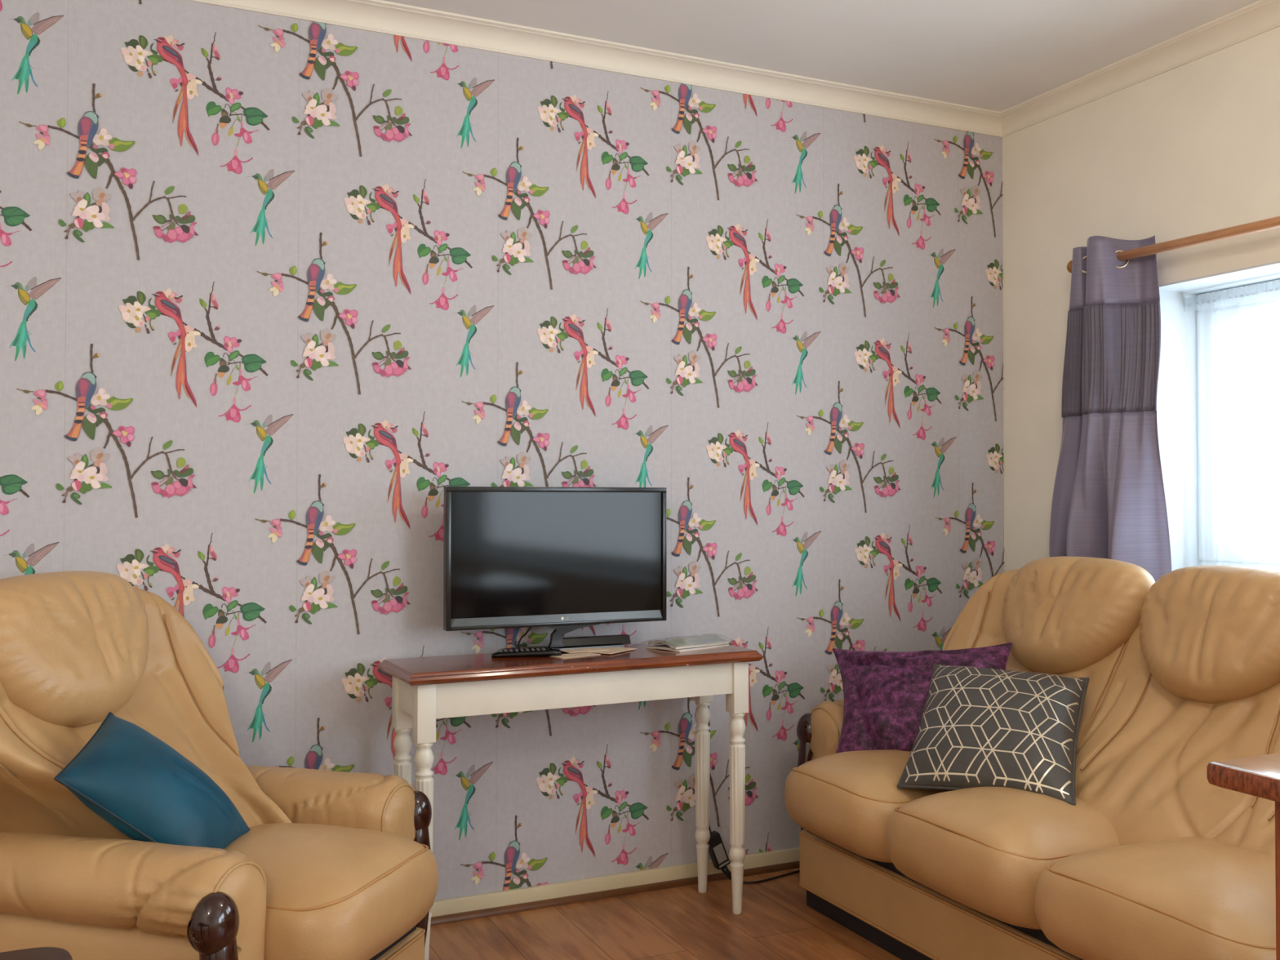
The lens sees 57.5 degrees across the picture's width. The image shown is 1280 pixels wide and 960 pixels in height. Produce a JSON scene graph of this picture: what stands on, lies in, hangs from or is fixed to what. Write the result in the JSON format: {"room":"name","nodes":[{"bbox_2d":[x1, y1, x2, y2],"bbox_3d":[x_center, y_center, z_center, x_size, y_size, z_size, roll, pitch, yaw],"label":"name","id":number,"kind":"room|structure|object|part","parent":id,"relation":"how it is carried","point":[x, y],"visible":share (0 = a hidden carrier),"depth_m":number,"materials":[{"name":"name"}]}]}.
{"room":"living room","nodes":[
{"label":"living room","id":0,"kind":"room"},
{"bbox_2d":[0,0,1004,900],"bbox_3d":[-0.796,-0.082,3.108,4.965,2.498,0.204,0,-1,-25],"label":"wall","id":1,"kind":"structure","parent":0,"point":[273,287],"depth_m":3.16,"materials":[{"name":"paper"}]},
{"bbox_2d":[186,0,1001,137],"bbox_3d":[-0.785,-1.205,2.984,4.465,0.056,0.072,0,-1,-25],"label":"trim","id":2,"kind":"structure","parent":1,"relation":"attached to","point":[380,16],"depth_m":3.32,"materials":[{"name":"paint"}]},
{"bbox_2d":[429,847,799,916],"bbox_3d":[-0.797,1.138,2.969,4.465,0.054,0.018,0,-1,-25],"label":"baseboard","id":3,"kind":"structure","parent":1,"relation":"attached to","point":[551,891],"depth_m":3.27,"materials":[{"name":"beige paint"}]},
{"bbox_2d":[430,861,799,925],"bbox_3d":[-0.790,1.157,2.953,4.465,0.017,0.016,0,-1,-25],"label":"trim","id":4,"kind":"structure","parent":1,"relation":"attached to","point":[442,919],"depth_m":3.26,"materials":[{"name":"beige wood"}]},
{"bbox_2d":[428,868,901,959],"bbox_3d":[0.820,1.160,-0.405,4.965,0.100,7.500,0,-1,-25],"label":"floor","id":5,"kind":"structure","parent":0,"point":[775,922],"depth_m":3.02,"materials":[{"name":"brown wood"}]},
{"bbox_2d":[0,946,72,959],"bbox_3d":[-0.960,0.908,1.343,0.540,0.460,0.620,0,-1,-25],"label":"table","id":6,"kind":"object","parent":5,"relation":"on","point":[40,953],"visible":1,"depth_m":1.68,"materials":[{"name":"brown wood"}]},
{"bbox_2d":[0,570,439,959],"bbox_3d":[-0.897,0.675,2.370,0.940,0.961,0.796,0,-1,16],"label":"armchair","id":7,"kind":"object","parent":5,"relation":"on","point":[330,864],"visible":0.91,"depth_m":2.25,"materials":[{"name":"beige leather"}]},
{"bbox_3d":[-0.952,0.857,2.078,0.582,0.426,0.186,0,-1,16],"label":"arm","id":8,"kind":"part","parent":7,"relation":"part of","materials":[{"name":"beige leather"}]},
{"bbox_3d":[-1.025,0.638,2.409,0.672,0.795,0.709,0,-1,16],"label":"backrest","id":9,"kind":"part","parent":7,"relation":"part of","materials":[{"name":"beige leather"}]},
{"bbox_2d":[53,711,250,848],"bbox_3d":[-0.916,0.592,2.231,0.319,0.264,0.240,0,-1,-13],"label":"cushion","id":10,"kind":"object","parent":7,"relation":"on","point":[126,775],"visible":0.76,"depth_m":2.15,"materials":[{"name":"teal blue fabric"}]},
{"bbox_3d":[-0.708,0.739,1.943,0.076,0.106,0.084,0,-1,16],"label":"scroll knob","id":11,"kind":"part","parent":7,"relation":"part of","materials":[{"name":"brown wood"}]},
{"bbox_3d":[-0.786,0.867,2.639,0.582,0.425,0.186,0,-1,16],"label":"arm","id":12,"kind":"part","parent":7,"relation":"part of","materials":[{"name":"beige leather"}]},
{"bbox_2d":[224,822,439,959],"bbox_3d":[-0.692,0.805,2.308,0.512,0.222,0.458,0,-1,16],"label":"seat cushion","id":13,"kind":"object","parent":7,"relation":"on","point":[331,891],"depth_m":2.17,"materials":[{"name":"beige leather"}]},
{"bbox_3d":[-0.856,1.028,2.352,0.690,0.153,0.490,0,-1,16],"label":"rail","id":14,"kind":"part","parent":7,"relation":"part of","materials":[{"name":"beige leather"}]},
{"bbox_3d":[-0.507,0.751,2.624,0.076,0.106,0.084,0,-1,16],"label":"scroll knob","id":15,"kind":"part","parent":7,"relation":"part of","materials":[{"name":"brown wood"}]},
{"bbox_2d":[377,643,763,959],"bbox_3d":[-0.167,0.812,3.047,0.968,0.710,0.292,1,-1,-26],"label":"console table","id":16,"kind":"object","parent":5,"relation":"on","point":[425,690],"visible":0.76,"depth_m":2.95,"materials":[{"name":"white wood"}]},
{"bbox_3d":[-0.597,0.891,2.938,0.047,0.547,0.047,1,-1,-26],"label":"leg","id":17,"kind":"part","parent":16,"relation":"part of","materials":[{"name":"beige paint"}]},
{"bbox_3d":[-0.513,0.889,2.768,0.047,0.547,0.047,1,-1,-26],"label":"leg","id":18,"kind":"part","parent":16,"relation":"part of","materials":[{"name":"beige paint"}]},
{"bbox_2d":[491,648,561,657],"bbox_3d":[-0.293,0.446,3.020,0.180,0.020,0.046,0,-1,-11],"label":"remote control","id":19,"kind":"object","parent":16,"relation":"on","point":[550,651],"visible":1,"depth_m":3.00,"materials":[{"name":"black plastic"}]},
{"bbox_2d":[443,486,666,651],"bbox_3d":[-0.235,0.239,3.156,0.624,0.439,0.122,0,-1,-25],"label":"television","id":20,"kind":"object","parent":16,"relation":"on","point":[565,560],"visible":0.98,"depth_m":3.10,"materials":[{"name":"black plastic"}]},
{"bbox_2d":[551,652,600,658],"bbox_3d":[-0.170,0.456,3.036,0.120,0.002,0.065,1,-1,-39],"label":"card","id":21,"kind":"object","parent":16,"relation":"on","point":[578,654],"visible":1,"depth_m":3.03,"materials":[{"name":"beige paper"}]},
{"bbox_2d":[586,646,636,653],"bbox_3d":[-0.079,0.455,3.125,0.085,0.002,0.130,-1,-1,32],"label":"card","id":22,"kind":"object","parent":16,"relation":"on","point":[616,649],"visible":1,"depth_m":3.12,"materials":[{"name":"beige paper"}]},
{"bbox_2d":[560,647,608,653],"bbox_3d":[-0.153,0.453,3.118,0.120,0.002,0.075,1,-1,-31],"label":"card","id":23,"kind":"object","parent":22,"relation":"on","point":[591,649],"visible":0.82,"depth_m":3.10,"materials":[{"name":"beige paper"}]},
{"bbox_2d":[646,644,728,652],"bbox_3d":[0.132,0.456,3.217,0.200,0.007,0.125,1,-1,-45],"label":"magazine","id":24,"kind":"object","parent":16,"relation":"on","point":[664,646],"visible":0.36,"depth_m":3.16,"materials":[{"name":"paper"}]},
{"bbox_2d":[648,635,728,648],"bbox_3d":[0.134,0.441,3.221,0.240,0.024,0.135,1,-1,-38],"label":"magazine","id":25,"kind":"object","parent":24,"relation":"on","point":[708,640],"visible":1,"depth_m":3.19,"materials":[{"name":"paper"}]},
{"bbox_3d":[0.178,0.898,3.324,0.047,0.547,0.047,1,-1,-26],"label":"leg","id":26,"kind":"part","parent":16,"relation":"part of","materials":[{"name":"beige paint"}]},
{"bbox_3d":[0.263,0.895,3.154,0.047,0.547,0.047,1,-1,-26],"label":"leg","id":27,"kind":"part","parent":16,"relation":"part of","materials":[{"name":"beige paint"}]},
{"bbox_2d":[707,705,799,883],"bbox_3d":[0.391,0.834,3.457,0.437,0.681,0.060,0,-1,-25],"label":"power adapter","id":28,"kind":"object","parent":16,"relation":"hanging from","point":[717,851],"visible":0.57,"depth_m":3.37,"materials":[{"name":"black plastic"}]},
{"bbox_3d":[0.223,1.073,3.384,0.074,0.106,0.032,0,-1,-25],"label":"casing","id":29,"kind":"part","parent":28,"relation":"part of","materials":[{"name":"black plastic"}]},
{"bbox_2d":[784,556,1279,959],"bbox_3d":[1.049,0.681,2.679,0.890,0.961,1.886,0,-1,-25],"label":"sofa","id":30,"kind":"object","parent":5,"relation":"on","point":[1152,860],"visible":0.76,"depth_m":2.60,"materials":[{"name":"beige leather"}]},
{"bbox_3d":[0.497,0.735,3.414,0.076,0.106,0.084,0,-1,-25],"label":"scroll knob","id":31,"kind":"part","parent":30,"relation":"part of","materials":[{"name":"brown wood"}]},
{"bbox_3d":[0.737,0.866,3.454,0.507,0.457,0.188,0,-1,-25],"label":"arm","id":32,"kind":"part","parent":30,"relation":"part of","materials":[{"name":"beige leather"}]},
{"bbox_2d":[784,749,948,862],"bbox_3d":[0.674,0.819,3.049,0.522,0.221,0.448,0,-1,-25],"label":"seat cushion","id":33,"kind":"object","parent":30,"relation":"on","point":[847,799],"depth_m":2.89,"materials":[{"name":"beige leather"}]},
{"bbox_2d":[832,642,1012,753],"bbox_3d":[0.752,0.598,3.161,0.574,0.314,0.263,0,-1,29],"label":"cushion","id":34,"kind":"object","parent":30,"relation":"on","point":[886,693],"visible":0.56,"depth_m":3.16,"materials":[{"name":"purple fabric"}]},
{"bbox_3d":[1.065,1.035,2.656,0.660,0.153,1.565,0,-1,-25],"label":"rail","id":35,"kind":"part","parent":30,"relation":"part of","materials":[{"name":"beige leather"}]},
{"bbox_2d":[897,663,1089,805],"bbox_3d":[0.872,0.615,2.849,0.471,0.267,0.379,-1,-1,36],"label":"cushion","id":36,"kind":"object","parent":30,"relation":"on","point":[979,726],"visible":0.95,"depth_m":2.78,"materials":[{"name":"grey fabric"}]},
{"bbox_2d":[884,786,1119,929],"bbox_3d":[0.867,0.811,2.631,0.523,0.223,0.488,0,-1,-25],"label":"seat cushion","id":37,"kind":"object","parent":30,"relation":"on","point":[987,850],"depth_m":2.48,"materials":[{"name":"beige leather"}]},
{"bbox_3d":[1.186,0.644,2.644,0.671,0.795,1.689,0,-1,-25],"label":"backrest","id":38,"kind":"part","parent":30,"relation":"part of","materials":[{"name":"beige leather"}]},
{"bbox_2d":[1034,836,1275,959],"bbox_3d":[1.077,0.804,2.180,0.523,0.223,0.523,0,-1,-25],"label":"seat cushion","id":39,"kind":"object","parent":30,"relation":"on","point":[1141,898],"depth_m":2.09,"materials":[{"name":"beige leather"}]},
{"bbox_2d":[1206,752,1279,959],"bbox_3d":[1.117,0.763,1.359,0.390,0.752,0.750,0,-1,-25],"label":"table","id":40,"kind":"object","parent":5,"relation":"on","point":[1259,775],"visible":1,"depth_m":1.57,"materials":[{"name":"brown wood"}]},
{"bbox_3d":[0.898,0.782,1.546,0.070,0.720,0.070,0,-1,-25],"label":"leg","id":41,"kind":"part","parent":40,"relation":"part of","materials":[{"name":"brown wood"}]},
{"bbox_2d":[382,0,1259,111],"bbox_3d":[0.821,-1.338,-0.364,4.965,0.100,7.500,0,-1,-25],"label":"ceiling","id":42,"kind":"structure","parent":0,"point":[999,55],"depth_m":3.21,"materials":[{"name":"paint"}]},
{"bbox_2d":[1001,26,1279,571],"bbox_3d":[2.895,-0.070,0.686,0.300,2.398,7.300,0,-1,-25],"label":"wall","id":43,"kind":"structure","parent":0,"point":[1191,148],"depth_m":3.51,"materials":[{"name":"beige paint"}]},
{"bbox_2d":[1000,0,1279,137],"bbox_3d":[2.727,-1.242,0.628,0.072,0.056,7.300,0,-1,-25],"label":"trim","id":44,"kind":"structure","parent":43,"relation":"attached to","point":[1259,17],"depth_m":3.37,"materials":[{"name":"paint"}]},
{"bbox_2d":[1066,216,1279,273],"bbox_3d":[1.700,-0.647,2.770,0.125,0.056,1.729,0,-1,-25],"label":"pole","id":45,"kind":"object","parent":43,"relation":"attached to","point":[1271,223],"visible":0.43,"depth_m":3.10,"materials":[{"name":"brown wood"}]},
{"bbox_2d":[1048,235,1171,582],"bbox_3d":[1.318,0.086,3.398,0.169,1.576,0.412,1,-1,-30],"label":"curtain","id":46,"kind":"object","parent":45,"relation":"hanging from","point":[1108,500],"visible":0.62,"depth_m":3.35,"materials":[{"name":"fabric"}]},
{"bbox_2d":[1156,260,1279,571],"bbox_3d":[1.859,-0.134,2.770,0.230,0.874,1.450,0,-1,-25],"label":"window frame","id":47,"kind":"structure","parent":43,"relation":"attached to","point":[1177,386],"depth_m":3.43,"materials":[{"name":"white plastic"}]},
{"bbox_2d":[1184,288,1279,306],"bbox_3d":[1.914,-0.142,2.795,0.035,0.812,1.434,0,-1,-25],"label":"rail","id":48,"kind":"object","parent":43,"relation":"hanging from","point":[1275,289],"visible":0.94,"depth_m":3.30,"materials":[{"name":"white plastic"}]},
{"bbox_2d":[1196,278,1279,569],"bbox_3d":[1.982,-0.140,2.827,0.060,0.848,1.438,0,-1,-25],"label":"window","id":49,"kind":"structure","parent":43,"relation":"in","point":[1217,365],"depth_m":3.40,"materials":[{"name":"white plastic"}]}
]}

